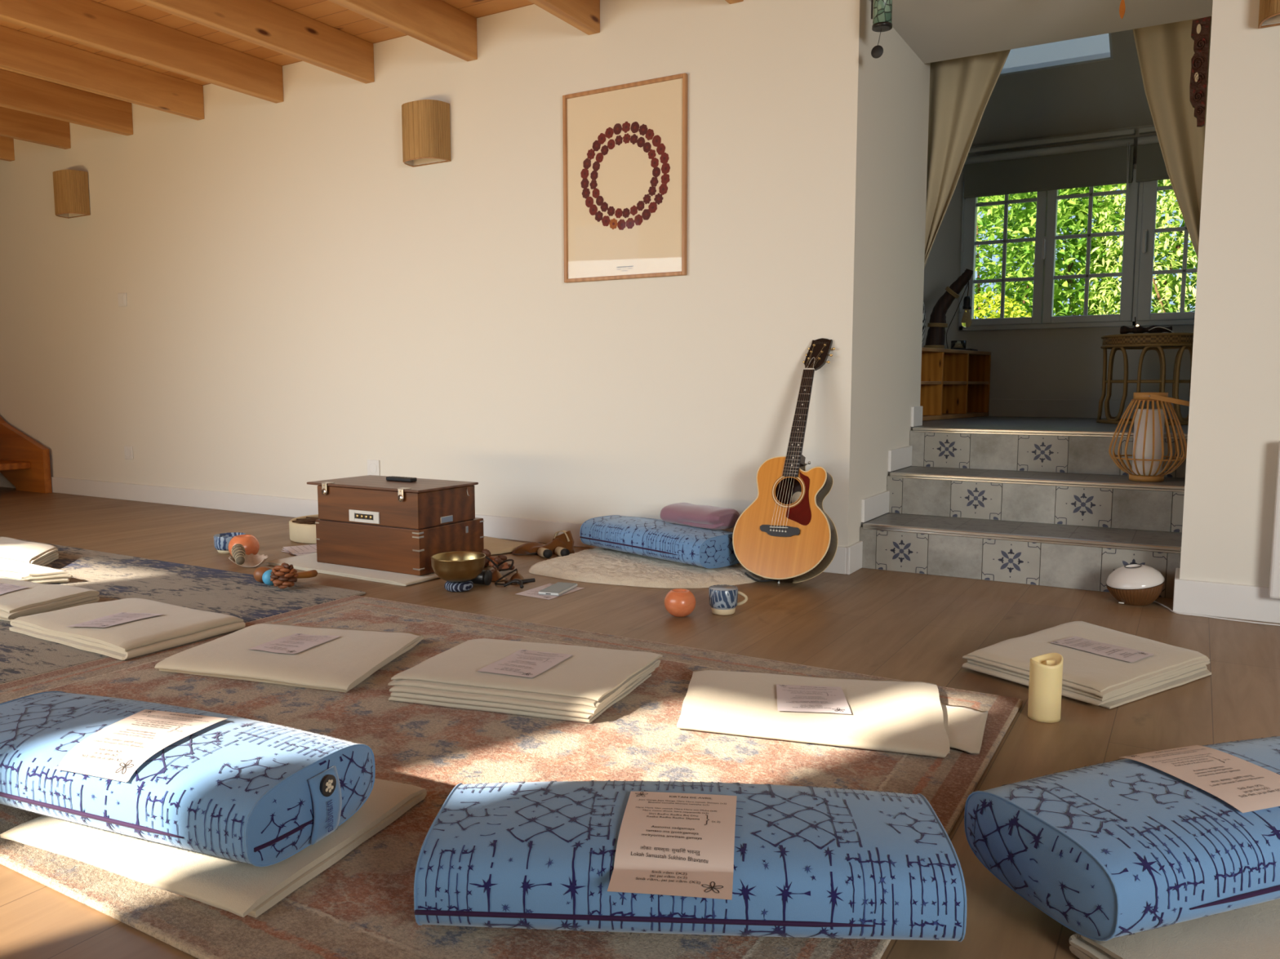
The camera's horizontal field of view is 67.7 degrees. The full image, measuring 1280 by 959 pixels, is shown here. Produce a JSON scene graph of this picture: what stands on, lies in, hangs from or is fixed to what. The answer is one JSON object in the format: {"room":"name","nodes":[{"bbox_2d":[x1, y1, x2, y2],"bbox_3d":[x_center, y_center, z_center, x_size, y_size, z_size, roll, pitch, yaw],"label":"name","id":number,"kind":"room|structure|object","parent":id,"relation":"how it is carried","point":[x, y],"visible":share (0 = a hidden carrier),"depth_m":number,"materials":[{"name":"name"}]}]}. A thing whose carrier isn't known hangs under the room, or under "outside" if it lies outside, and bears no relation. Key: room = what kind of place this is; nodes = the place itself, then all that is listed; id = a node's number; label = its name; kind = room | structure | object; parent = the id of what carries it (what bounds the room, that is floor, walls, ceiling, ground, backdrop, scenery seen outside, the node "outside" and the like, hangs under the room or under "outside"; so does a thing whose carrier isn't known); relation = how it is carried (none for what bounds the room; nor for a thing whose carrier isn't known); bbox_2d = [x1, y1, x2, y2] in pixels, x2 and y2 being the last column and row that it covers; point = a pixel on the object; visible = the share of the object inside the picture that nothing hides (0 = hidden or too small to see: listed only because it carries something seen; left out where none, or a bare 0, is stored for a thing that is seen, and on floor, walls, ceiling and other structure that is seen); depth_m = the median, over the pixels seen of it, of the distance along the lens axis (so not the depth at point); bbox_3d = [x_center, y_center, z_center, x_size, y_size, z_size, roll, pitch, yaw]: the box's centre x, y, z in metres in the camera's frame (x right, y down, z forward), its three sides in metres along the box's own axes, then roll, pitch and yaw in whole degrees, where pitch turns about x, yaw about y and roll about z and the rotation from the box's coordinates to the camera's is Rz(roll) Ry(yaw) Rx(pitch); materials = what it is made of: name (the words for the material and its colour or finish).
{"room":"exercise studio","nodes":[
{"label":"exercise studio","id":0,"kind":"room"},
{"bbox_2d":[0,0,533,102],"bbox_3d":[-1.928,-2.023,2.857,12.400,0.030,5.920,3,7,30],"label":"ceiling","id":1,"kind":"structure","parent":0,"point":[327,12],"depth_m":4.56,"materials":[{"name":"brown wood"}]},
{"bbox_2d":[0,135,14,161],"bbox_3d":[-5.497,-2.085,4.562,0.062,0.188,4.665,3,7,30],"label":"ceiling beam","id":2,"kind":"structure","parent":1,"relation":"attached to","point":[6,144],"depth_m":6.51,"materials":[{"name":"brown wood"}]},
{"bbox_2d":[0,106,71,149],"bbox_3d":[-4.908,-2.051,4.221,0.062,0.188,4.665,3,7,30],"label":"ceiling beam","id":3,"kind":"structure","parent":1,"relation":"attached to","point":[15,124],"depth_m":6.02,"materials":[{"name":"brown wood"}]},
{"bbox_2d":[0,68,133,135],"bbox_3d":[-4.321,-2.016,3.880,0.062,0.188,4.665,3,7,30],"label":"ceiling beam","id":4,"kind":"structure","parent":1,"relation":"attached to","point":[20,92],"depth_m":5.51,"materials":[{"name":"brown wood"}]},
{"bbox_2d":[0,25,204,119],"bbox_3d":[-3.724,-1.981,3.534,0.062,0.188,4.665,3,7,30],"label":"ceiling beam","id":5,"kind":"structure","parent":1,"relation":"attached to","point":[20,52],"depth_m":4.99,"materials":[{"name":"brown wood"}]},
{"bbox_2d":[0,0,283,102],"bbox_3d":[-3.139,-1.947,3.194,0.062,0.188,4.665,3,7,30],"label":"ceiling beam","id":6,"kind":"structure","parent":1,"relation":"attached to","point":[89,23],"depth_m":4.51,"materials":[{"name":"brown wood"}]},
{"bbox_2d":[134,0,374,83],"bbox_3d":[-2.550,-1.913,2.852,0.062,0.188,4.665,3,7,30],"label":"ceiling beam","id":7,"kind":"structure","parent":1,"relation":"attached to","point":[266,24],"depth_m":4.37,"materials":[{"name":"brown wood"}]},
{"bbox_2d":[328,0,477,61],"bbox_3d":[-1.969,-1.879,2.515,0.062,0.188,4.665,3,7,30],"label":"ceiling beam","id":8,"kind":"structure","parent":1,"relation":"attached to","point":[437,24],"depth_m":4.23,"materials":[{"name":"brown wood"}]},
{"bbox_2d":[528,0,599,35],"bbox_3d":[-1.375,-1.844,2.170,0.062,0.188,4.665,3,7,30],"label":"ceiling beam","id":9,"kind":"structure","parent":1,"relation":"attached to","point":[583,15],"depth_m":4.03,"materials":[{"name":"brown wood"}]},
{"bbox_2d":[871,0,892,57],"bbox_3d":[0.882,-1.805,3.466,0.075,0.525,0.072,3,7,30],"label":"wind chime","id":10,"kind":"object","parent":1,"relation":"hanging from","point":[882,10],"visible":1,"depth_m":3.46,"materials":[{"name":"green glass"}]},
{"bbox_2d":[0,0,930,547],"bbox_3d":[-2.449,-1.106,6.220,8.221,2.470,1.085,3,7,30],"label":"wall","id":11,"kind":"structure","parent":0,"point":[307,302],"depth_m":4.59,"materials":[{"name":"white paint"}]},
{"bbox_2d":[53,169,89,218],"bbox_3d":[-3.692,-1.846,6.169,0.251,0.272,0.124,3,7,30],"label":"wall lamp","id":12,"kind":"object","parent":11,"relation":"attached to","point":[71,188],"visible":1,"depth_m":6.11,"materials":[{"name":"brown wood"}]},
{"bbox_2d":[367,459,380,475],"bbox_3d":[-1.420,-0.061,5.085,0.087,0.087,0.010,3,7,30],"label":"wall socket","id":13,"kind":"object","parent":11,"relation":"attached to","point":[373,466],"visible":0.91,"depth_m":5.08,"materials":[{"name":"white plastic"}]},
{"bbox_2d":[401,99,450,167],"bbox_3d":[-1.057,-1.684,4.641,0.251,0.271,0.124,3,7,30],"label":"wall lamp","id":14,"kind":"object","parent":11,"relation":"attached to","point":[426,126],"visible":1,"depth_m":4.58,"materials":[{"name":"brown wood"}]},
{"bbox_2d":[51,476,846,574],"bbox_3d":[-1.698,0.176,5.270,5.841,0.109,0.014,3,7,30],"label":"baseboard","id":15,"kind":"structure","parent":11,"relation":"attached to","point":[543,531],"depth_m":5.58,"materials":[{"name":"white paint"}]},
{"bbox_2d":[562,72,688,283],"bbox_3d":[-0.073,-1.294,4.163,0.622,0.825,0.021,3,7,30],"label":"framed print","id":16,"kind":"object","parent":11,"relation":"attached to","point":[625,145],"visible":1,"depth_m":4.15,"materials":[{"name":"paper"}]},
{"bbox_2d":[846,405,923,574],"bbox_3d":[1.104,0.009,4.241,0.014,0.648,1.099,3,7,30],"label":"baseboard","id":17,"kind":"structure","parent":11,"relation":"attached to","point":[873,507],"depth_m":4.14,"materials":[{"name":"white paint"}]},
{"bbox_2d":[924,49,1010,268],"bbox_3d":[1.533,-1.544,4.530,0.531,1.082,0.081,3,7,30],"label":"curtain","id":18,"kind":"object","parent":11,"relation":"hanging from","point":[961,89],"visible":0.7,"depth_m":4.54,"materials":[{"name":"beige fabric"}]},
{"bbox_2d":[0,486,1279,958],"bbox_3d":[-1.895,0.504,3.169,12.400,0.120,6.050,3,7,30],"label":"floor","id":19,"kind":"structure","parent":0,"point":[898,625],"depth_m":2.89,"materials":[{"name":"brown wood"}]},
{"bbox_2d":[0,416,52,493],"bbox_3d":[-5.225,-0.564,6.669,2.030,1.300,0.995,3,7,30],"label":"wooden staircase","id":20,"kind":"structure","parent":19,"relation":"on","point":[24,462],"depth_m":6.70,"materials":[{"name":"brown wood"}]},
{"bbox_2d":[0,536,365,684],"bbox_3d":[-2.667,0.421,3.340,2.788,0.010,1.880,3,7,30],"label":"area rug","id":21,"kind":"object","parent":19,"relation":"on","point":[114,576],"visible":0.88,"depth_m":3.43,"materials":[{"name":"carpet"}]},
{"bbox_2d":[0,537,58,566],"bbox_3d":[-2.634,0.311,4.043,0.698,0.062,0.260,3,7,30],"label":"folded blanket","id":22,"kind":"object","parent":21,"relation":"on","point":[11,548],"visible":0.84,"depth_m":3.96,"materials":[{"name":"beige fabric"}]},
{"bbox_2d":[0,558,72,583],"bbox_3d":[-2.502,0.351,3.687,0.736,0.053,0.220,3,7,30],"label":"folded blanket","id":23,"kind":"object","parent":21,"relation":"on","point":[24,571],"visible":0.94,"depth_m":3.57,"materials":[{"name":"beige fabric"}]},
{"bbox_2d":[0,577,99,622],"bbox_3d":[-2.212,0.394,3.257,0.689,0.053,0.326,3,6,24],"label":"folded blanket","id":24,"kind":"object","parent":21,"relation":"on","point":[38,598],"visible":0.86,"depth_m":3.15,"materials":[{"name":"beige fabric"}]},
{"bbox_2d":[270,562,317,588],"bbox_3d":[-1.291,0.343,3.546,0.101,0.091,0.232,0,6,3],"label":"rattle","id":25,"kind":"object","parent":21,"relation":"on","point":[284,575],"visible":1,"depth_m":3.45,"materials":[{"name":"brown wood"}]},
{"bbox_2d":[213,532,245,554],"bbox_3d":[-1.849,0.288,4.307,0.134,0.080,0.134,3,7,30],"label":"cup","id":26,"kind":"object","parent":19,"relation":"on","point":[221,541],"visible":0.52,"depth_m":4.25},
{"bbox_2d":[228,534,259,556],"bbox_3d":[-1.710,0.294,4.121,0.125,0.104,0.125,3,7,30],"label":"globe","id":27,"kind":"object","parent":19,"relation":"on","point":[251,544],"visible":0.68,"depth_m":4.08},
{"bbox_2d":[228,553,269,567],"bbox_3d":[-1.614,0.339,3.973,0.172,0.044,0.102,1,6,8],"label":"scallop shell","id":28,"kind":"object","parent":19,"relation":"on","point":[251,560],"visible":0.86,"depth_m":3.99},
{"bbox_2d":[231,543,245,565],"bbox_3d":[-1.666,0.312,3.972,0.055,0.070,0.152,-3,7,-29],"label":"seashell","id":29,"kind":"object","parent":28,"relation":"on","point":[238,553],"visible":1,"depth_m":3.95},
{"bbox_2d":[288,514,318,544],"bbox_3d":[-1.514,0.200,4.713,0.412,0.172,0.412,1,6,14],"label":"drum","id":30,"kind":"object","parent":19,"relation":"on","point":[302,530],"visible":0.3,"depth_m":4.55,"materials":[{"name":"beige"}]},
{"bbox_2d":[266,552,489,586],"bbox_3d":[-1.094,0.351,3.987,0.840,0.019,0.493,3,7,30],"label":"folded cloth","id":31,"kind":"object","parent":19,"relation":"on","point":[308,562],"visible":0.36,"depth_m":3.78,"materials":[{"name":"beige fabric"}]},
{"bbox_2d":[306,475,484,575],"bbox_3d":[-1.016,0.174,3.973,0.624,0.334,0.397,3,7,30],"label":"box","id":32,"kind":"object","parent":31,"relation":"on","point":[368,522],"visible":0.97,"depth_m":3.81,"materials":[{"name":"brown wood"}]},
{"bbox_2d":[444,580,473,591],"bbox_3d":[-0.668,0.391,3.520,0.105,0.034,0.106,3,7,30],"label":"cushion","id":33,"kind":"object","parent":19,"relation":"on","point":[468,585],"visible":0.81,"depth_m":3.48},
{"bbox_2d":[430,551,485,582],"bbox_3d":[-0.668,0.326,3.514,0.200,0.092,0.200,3,7,30],"label":"bowl","id":34,"kind":"object","parent":33,"relation":"on","point":[456,566],"visible":1,"depth_m":3.45,"materials":[{"name":"gold metal"}]},
{"bbox_2d":[471,569,492,585],"bbox_3d":[-0.629,0.369,3.622,0.122,0.056,0.056,2,6,19],"label":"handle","id":35,"kind":"object","parent":19,"relation":"on","point":[485,578],"visible":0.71,"depth_m":3.59,"materials":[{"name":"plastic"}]},
{"bbox_2d":[481,549,514,573],"bbox_3d":[-0.570,0.330,3.787,0.330,0.098,0.228,3,7,30],"label":"shaker","id":36,"kind":"object","parent":19,"relation":"on","point":[495,562],"visible":0.71,"depth_m":3.81,"materials":[{"name":"brown"}]},
{"bbox_2d":[0,595,1022,958],"bbox_3d":[-0.461,0.543,2.132,2.230,0.010,1.636,3,7,30],"label":"area rug","id":37,"kind":"object","parent":19,"relation":"on","point":[361,906],"visible":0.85,"depth_m":1.90,"materials":[{"name":"fabric"}]},
{"bbox_2d":[8,598,245,660],"bbox_3d":[-1.562,0.433,2.897,0.632,0.048,0.392,3,7,30],"label":"folded blanket","id":38,"kind":"object","parent":37,"relation":"on","point":[178,625],"visible":0.95,"depth_m":2.80,"materials":[{"name":"beige fabric"}]},
{"bbox_2d":[66,612,164,627],"bbox_3d":[-1.556,0.417,2.837,0.143,0.007,0.216,2,6,22],"label":"paper label","id":39,"kind":"object","parent":38,"relation":"on","point":[122,617],"visible":1,"depth_m":2.83,"materials":[{"name":"grey paper"}]},
{"bbox_2d":[0,778,426,918],"bbox_3d":[-0.703,0.569,1.637,0.561,0.031,0.444,3,6,25],"label":"folded blanket","id":40,"kind":"object","parent":37,"relation":"on","point":[242,890],"visible":0.33,"depth_m":1.46,"materials":[{"name":"beige fabric"}]},
{"bbox_2d":[0,691,375,867],"bbox_3d":[-0.832,0.483,1.618,0.770,0.138,0.306,2,6,22],"label":"bolster","id":41,"kind":"object","parent":40,"relation":"on","point":[257,793],"visible":0.94,"depth_m":1.48,"materials":[{"name":"blue fabric"}]},
{"bbox_2d":[53,709,227,782],"bbox_3d":[-0.820,0.429,1.563,0.166,0.030,0.215,2,6,18],"label":"paper label","id":42,"kind":"object","parent":41,"relation":"on","point":[115,752],"visible":1,"depth_m":1.53,"materials":[{"name":"beige paper"}]},
{"bbox_2d":[154,622,423,693],"bbox_3d":[-0.925,0.468,2.595,0.589,0.042,0.493,1,6,14],"label":"folded blanket","id":43,"kind":"object","parent":37,"relation":"on","point":[340,664],"visible":0.94,"depth_m":2.48,"materials":[{"name":"beige fabric"}]},
{"bbox_2d":[248,633,341,654],"bbox_3d":[-0.939,0.447,2.604,0.146,0.009,0.202,2,6,19],"label":"paper label","id":44,"kind":"object","parent":43,"relation":"on","point":[295,643],"visible":1,"depth_m":2.60,"materials":[{"name":"grey paper"}]},
{"bbox_2d":[387,638,662,723],"bbox_3d":[-0.271,0.481,2.357,0.564,0.063,0.415,2,6,17],"label":"folded blanket","id":45,"kind":"object","parent":37,"relation":"on","point":[580,688],"visible":0.91,"depth_m":2.23,"materials":[{"name":"beige fabric"}]},
{"bbox_2d":[476,649,573,678],"bbox_3d":[-0.279,0.450,2.341,0.149,0.004,0.210,3,6,23],"label":"paper label","id":46,"kind":"object","parent":45,"relation":"on","point":[522,663],"visible":1,"depth_m":2.33,"materials":[{"name":"grey paper"}]},
{"bbox_2d":[413,780,966,942],"bbox_3d":[0.068,0.543,1.391,0.754,0.137,0.307,0,6,4],"label":"bolster","id":47,"kind":"object","parent":37,"relation":"on","point":[810,861],"visible":0.94,"depth_m":1.27,"materials":[{"name":"blue fabric"}]},
{"bbox_2d":[607,791,737,900],"bbox_3d":[0.050,0.492,1.304,0.158,0.029,0.239,1,6,7],"label":"paper label","id":48,"kind":"object","parent":47,"relation":"on","point":[674,844],"visible":1,"depth_m":1.28,"materials":[{"name":"beige paper"}]},
{"bbox_2d":[676,670,988,758],"bbox_3d":[0.436,0.517,2.152,0.690,0.031,0.450,1,6,10],"label":"folded blanket","id":49,"kind":"object","parent":37,"relation":"on","point":[900,717],"visible":0.95,"depth_m":2.08,"materials":[{"name":"beige fabric"}]},
{"bbox_2d":[776,684,851,714],"bbox_3d":[0.392,0.498,2.173,0.159,0.004,0.191,1,6,7],"label":"paper label","id":50,"kind":"object","parent":49,"relation":"on","point":[811,699],"visible":1,"depth_m":2.16,"materials":[{"name":"grey paper"}]},
{"bbox_2d":[483,536,544,555],"bbox_3d":[-0.682,0.304,4.398,0.459,0.024,0.422,3,7,30],"label":"cloth","id":51,"kind":"object","parent":19,"relation":"on","point":[495,545],"visible":0.34,"depth_m":4.38,"materials":[{"name":"fabric"}]},
{"bbox_2d":[511,530,574,555],"bbox_3d":[-0.434,0.279,4.265,0.286,0.104,0.094,-1,6,-10],"label":"toy car","id":52,"kind":"object","parent":19,"relation":"on","point":[565,540],"visible":0.77,"depth_m":4.24,"materials":[{"name":"brown wood"}]},
{"bbox_2d":[515,583,584,599],"bbox_3d":[-0.332,0.409,3.498,0.162,0.001,0.227,3,7,30],"label":"paper label","id":53,"kind":"object","parent":19,"relation":"on","point":[533,593],"visible":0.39,"depth_m":3.47,"materials":[{"name":"grey paper"}]},
{"bbox_2d":[537,582,577,595],"bbox_3d":[-0.300,0.402,3.507,0.082,0.011,0.176,2,6,19],"label":"smartphone","id":54,"kind":"object","parent":53,"relation":"on","point":[557,588],"visible":1,"depth_m":3.48,"materials":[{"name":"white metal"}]},
{"bbox_2d":[528,547,761,588],"bbox_3d":[0.036,0.354,3.873,0.938,0.036,0.652,3,7,30],"label":"sheepskin","id":55,"kind":"object","parent":19,"relation":"on","point":[602,565],"visible":0.92,"depth_m":3.74,"materials":[{"name":"beige fur"}]},
{"bbox_2d":[579,515,739,568],"bbox_3d":[0.087,0.249,4.016,0.306,0.138,0.754,-5,8,-42],"label":"bolster","id":56,"kind":"object","parent":55,"relation":"on","point":[706,548],"visible":0.88,"depth_m":3.84,"materials":[{"name":"blue fabric"}]},
{"bbox_2d":[660,502,739,529],"bbox_3d":[0.242,0.148,3.912,0.193,0.087,0.330,-5,8,-43],"label":"pillow","id":57,"kind":"object","parent":56,"relation":"on","point":[708,517],"visible":0.99,"depth_m":3.82,"materials":[{"name":"fabric"}]},
{"bbox_2d":[664,588,695,617],"bbox_3d":[0.131,0.405,3.123,0.103,0.085,0.103,3,7,30],"label":"candle holder","id":58,"kind":"object","parent":19,"relation":"on","point":[678,602],"visible":1,"depth_m":3.09,"materials":[{"name":"ceramic"}]},
{"bbox_2d":[708,584,747,615],"bbox_3d":[0.288,0.401,3.159,0.124,0.084,0.097,3,7,30],"label":"mug","id":59,"kind":"object","parent":19,"relation":"on","point":[723,598],"visible":1,"depth_m":3.13,"materials":[{"name":"blue ceramic"}]},
{"bbox_2d":[732,337,837,584],"bbox_3d":[0.595,-0.077,3.698,0.397,0.943,0.377,3,7,30],"label":"acoustic guitar","id":60,"kind":"object","parent":19,"relation":"on","point":[786,535],"visible":1,"depth_m":3.64,"materials":[{"name":"brown wood"}]},
{"bbox_2d":[859,426,1187,598],"bbox_3d":[1.598,0.086,3.963,1.152,0.552,0.792,3,7,30],"label":"tiled steps","id":61,"kind":"structure","parent":19,"relation":"on","point":[1074,556],"depth_m":3.88,"materials":[{"name":"tile"}]},
{"bbox_2d":[1108,392,1189,481],"bbox_3d":[2.059,-0.174,3.866,0.284,0.356,0.284,3,7,30],"label":"lantern","id":62,"kind":"object","parent":61,"relation":"on","point":[1148,450],"visible":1,"depth_m":3.82,"materials":[{"name":"wicker"}]},
{"bbox_2d":[1027,653,1062,723],"bbox_3d":[0.921,0.470,2.170,0.069,0.147,0.069,3,7,30],"label":"pillar candle","id":63,"kind":"object","parent":19,"relation":"on","point":[1046,671],"visible":1,"depth_m":2.14,"materials":[{"name":"beige wax"}]},
{"bbox_2d":[962,621,1211,709],"bbox_3d":[1.198,0.475,2.547,0.592,0.060,0.433,-4,7,-35],"label":"folded blanket","id":64,"kind":"object","parent":19,"relation":"on","point":[1089,677],"visible":0.83,"depth_m":2.43,"materials":[{"name":"beige fabric"}]},
{"bbox_2d":[1050,635,1153,662],"bbox_3d":[1.219,0.446,2.519,0.122,0.004,0.227,-4,7,-33],"label":"paper label","id":65,"kind":"object","parent":64,"relation":"on","point":[1124,654],"visible":1,"depth_m":2.51,"materials":[{"name":"grey paper"}]},
{"bbox_2d":[1069,898,1279,958],"bbox_3d":[0.962,0.621,1.177,0.678,0.042,0.454,-2,6,-20],"label":"folded blanket","id":66,"kind":"object","parent":19,"relation":"on","point":[1253,931],"visible":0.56,"depth_m":1.24,"materials":[{"name":"beige fabric"}]},
{"bbox_2d":[964,736,1279,941],"bbox_3d":[0.880,0.506,1.430,0.754,0.138,0.306,-2,6,-20],"label":"bolster","id":67,"kind":"object","parent":66,"relation":"on","point":[1107,851],"visible":0.94,"depth_m":1.27,"materials":[{"name":"blue fabric"}]},
{"bbox_2d":[1120,745,1279,813],"bbox_3d":[0.857,0.438,1.420,0.153,0.012,0.213,-2,6,-18],"label":"paper label","id":68,"kind":"object","parent":67,"relation":"on","point":[1244,785],"visible":1,"depth_m":1.41,"materials":[{"name":"beige paper"}]},
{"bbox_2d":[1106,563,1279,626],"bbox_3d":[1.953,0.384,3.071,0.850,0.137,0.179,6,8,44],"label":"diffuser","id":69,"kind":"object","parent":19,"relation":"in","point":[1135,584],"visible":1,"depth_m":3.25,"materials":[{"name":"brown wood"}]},
{"bbox_3d":[-1.448,0.321,4.360,0.276,0.003,0.338,3,7,30],"label":"sheet","id":70,"kind":"object","parent":19,"relation":"on","visible":0},
{"bbox_2d":[282,548,313,555],"bbox_3d":[-1.455,0.317,4.371,0.296,0.003,0.210,-5,7,-38],"label":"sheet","id":71,"kind":"object","parent":70,"relation":"on","point":[282,548],"visible":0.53,"depth_m":4.24,"materials":[{"name":"grey"}]},
{"bbox_2d":[283,544,316,554],"bbox_3d":[-1.462,0.313,4.382,0.296,0.003,0.210,-4,7,-31],"label":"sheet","id":72,"kind":"object","parent":71,"relation":"on","point":[308,548],"visible":0.45,"depth_m":4.34,"materials":[{"name":"grey"}]},
{"bbox_2d":[869,0,1213,63],"bbox_3d":[1.572,-1.976,3.710,1.154,0.235,0.975,3,7,30],"label":"lintel","id":73,"kind":"object","parent":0,"point":[935,30],"visible":0.83,"depth_m":3.90,"materials":[{"name":"white paint"}]},
{"bbox_2d":[911,416,1188,433],"bbox_3d":[2.390,-0.228,5.092,2.500,0.150,2.020,3,7,30],"label":"floor","id":74,"kind":"structure","parent":0,"point":[982,422],"depth_m":4.92,"materials":[{"name":"tile"}]},
{"bbox_2d":[920,346,991,421],"bbox_3d":[1.747,-0.570,5.706,0.300,0.403,1.071,5,8,40],"label":"cubby shelf","id":75,"kind":"object","parent":74,"relation":"on","point":[955,384],"visible":0.51,"depth_m":5.76,"materials":[{"name":"brown wood"}]},
{"bbox_2d":[923,268,973,349],"bbox_3d":[1.806,-0.991,5.584,0.276,0.466,0.122,3,7,30],"label":"lamp","id":76,"kind":"object","parent":75,"relation":"on","point":[935,337],"visible":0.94,"depth_m":5.57,"materials":[{"name":"wood"}]},
{"bbox_2d":[960,296,972,328],"bbox_3d":[1.889,-0.968,5.515,0.060,0.184,0.060,3,7,30],"label":"bulb","id":77,"kind":"object","parent":76,"relation":"attached to","point":[966,322],"depth_m":5.50,"materials":[{"name":"clear glass"}]},
{"bbox_2d":[1096,332,1193,425],"bbox_3d":[2.670,-0.524,4.991,0.496,0.458,0.496,3,7,30],"label":"table","id":78,"kind":"object","parent":74,"relation":"on","point":[1158,342],"visible":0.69,"depth_m":4.86,"materials":[{"name":"brown wicker"}]},
{"bbox_2d":[1120,316,1174,333],"bbox_3d":[2.623,-0.788,4.919,0.262,0.102,0.083,3,7,30],"label":"driftwood piece","id":79,"kind":"object","parent":78,"relation":"on","point":[1137,329],"visible":0.93,"depth_m":4.91,"materials":[{"name":"brown"}]},
{"bbox_2d":[921,33,1194,478],"bbox_3d":[2.836,-1.424,5.739,2.500,3.200,0.250,3,7,30],"label":"wall","id":80,"kind":"structure","parent":0,"point":[1051,363],"depth_m":5.84,"materials":[{"name":"grey paint"}]},
{"bbox_2d":[958,163,1197,330],"bbox_3d":[2.879,-1.361,5.546,1.965,0.928,0.140,3,7,30],"label":"window","id":81,"kind":"structure","parent":80,"relation":"in","point":[1140,220],"depth_m":5.69,"materials":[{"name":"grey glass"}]},
{"bbox_2d":[964,128,1135,210],"bbox_3d":[2.435,-1.808,5.734,0.935,0.465,0.092,3,7,30],"label":"roller blind","id":82,"kind":"object","parent":81,"relation":"attached to","point":[1107,162],"visible":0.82,"depth_m":5.70,"materials":[{"name":"grey fabric"}]},
{"bbox_2d":[1135,125,1169,182],"bbox_3d":[3.277,-1.759,5.245,0.975,0.465,0.092,3,7,30],"label":"roller blind","id":83,"kind":"object","parent":81,"relation":"attached to","point":[1150,166],"visible":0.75,"depth_m":5.43,"materials":[{"name":"grey fabric"}]},
{"bbox_2d":[988,399,1189,419],"bbox_3d":[2.769,-0.423,5.726,2.500,0.110,0.014,3,7,30],"label":"baseboard","id":84,"kind":"structure","parent":80,"relation":"attached to","point":[1059,408],"depth_m":5.84,"materials":[{"name":"grey paint"}]},
{"bbox_2d":[971,29,1153,146],"bbox_3d":[2.415,-2.317,4.924,2.500,0.939,2.020,3,7,30],"label":"ceiling","id":85,"kind":"structure","parent":0,"point":[1107,94],"depth_m":5.43,"materials":[{"name":"grey paint"}]},
{"bbox_2d":[999,32,1112,75],"bbox_3d":[2.150,-2.357,5.047,0.675,0.240,0.470,3,7,30],"label":"window","id":86,"kind":"structure","parent":85,"relation":"attached to","point":[1108,55],"depth_m":5.20,"materials":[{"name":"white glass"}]},
{"bbox_2d":[1179,0,1279,586],"bbox_3d":[3.388,-0.760,2.795,3.025,2.470,1.150,3,7,30],"label":"wall","id":87,"kind":"structure","parent":0,"point":[1233,429],"depth_m":3.02,"materials":[{"name":"white paint"}]},
{"bbox_2d":[1133,16,1212,257],"bbox_3d":[2.287,-1.475,4.096,0.486,1.132,0.080,3,7,30],"label":"curtain","id":88,"kind":"object","parent":87,"relation":"hanging from","point":[1165,51],"visible":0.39,"depth_m":4.07,"materials":[{"name":"beige fabric"}]},
{"bbox_2d":[1189,16,1210,126],"bbox_3d":[2.166,-1.579,3.704,0.062,0.404,0.036,3,7,30],"label":"carved ornament","id":89,"kind":"object","parent":87,"relation":"attached to","point":[1200,33],"visible":1,"depth_m":3.69,"materials":[{"name":"red wood"}]},
{"bbox_2d":[1173,568,1279,623],"bbox_3d":[3.145,0.454,2.511,3.039,0.112,0.234,3,7,30],"label":"baseboard","id":90,"kind":"structure","parent":87,"relation":"attached to","point":[1239,602],"depth_m":3.10,"materials":[{"name":"white paint"}]},
{"bbox_2d":[1257,0,1279,28],"bbox_3d":[1.977,-1.509,2.805,0.251,0.272,0.124,3,7,30],"label":"wall lamp","id":91,"kind":"object","parent":87,"relation":"attached to","point":[1269,10],"visible":1,"depth_m":2.86,"materials":[{"name":"brown wood"}]},
{"bbox_2d":[1268,440,1279,599],"bbox_3d":[2.346,0.144,2.788,0.828,0.497,0.070,3,7,30],"label":"panel radiator","id":92,"kind":"object","parent":87,"relation":"attached to","point":[1274,580],"visible":1,"depth_m":2.97,"materials":[{"name":"white paint"}]},
{"label":"outside","id":93,"kind":"structure","parent":0,"visible":0},
{"bbox_2d":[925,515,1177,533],"bbox_3d":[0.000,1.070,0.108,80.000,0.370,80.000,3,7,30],"label":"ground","id":94,"kind":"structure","parent":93,"point":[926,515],"depth_m":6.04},
{"bbox_2d":[973,290,1031,319],"bbox_3d":[3.139,-0.871,8.827,1.088,1.731,0.757,5,7,39],"label":"shrub","id":95,"kind":"object","parent":94,"relation":"on","point":[983,297],"visible":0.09,"depth_m":8.69,"materials":[{"name":"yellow plant"}]},
{"bbox_2d":[973,185,1120,319],"bbox_3d":[3.478,-1.876,9.572,2.527,3.587,1.635,3,7,30],"label":"shrub","id":96,"kind":"object","parent":94,"relation":"on","point":[1062,220],"visible":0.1,"depth_m":8.97,"materials":[{"name":"green plant"}]},
{"bbox_2d":[974,179,1196,318],"bbox_3d":[5.357,-2.127,10.669,7.601,3.894,1.307,3,7,30],"label":"shrub","id":97,"kind":"object","parent":94,"relation":"on","point":[983,253],"visible":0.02,"depth_m":10.89,"materials":[{"name":"green plant"}]},
{"bbox_2d":[988,180,1197,317],"bbox_3d":[4.666,-1.987,9.475,2.293,3.824,1.669,2,6,20],"label":"shrub","id":98,"kind":"object","parent":94,"relation":"on","point":[1015,227],"visible":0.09,"depth_m":9.01,"materials":[{"name":"green plant"}]},
{"bbox_2d":[1078,179,1197,315],"bbox_3d":[5.184,-1.817,8.451,2.486,3.697,1.469,4,7,33],"label":"shrub","id":99,"kind":"object","parent":94,"relation":"on","point":[1120,240],"visible":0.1,"depth_m":8.64,"materials":[{"name":"green plant"}]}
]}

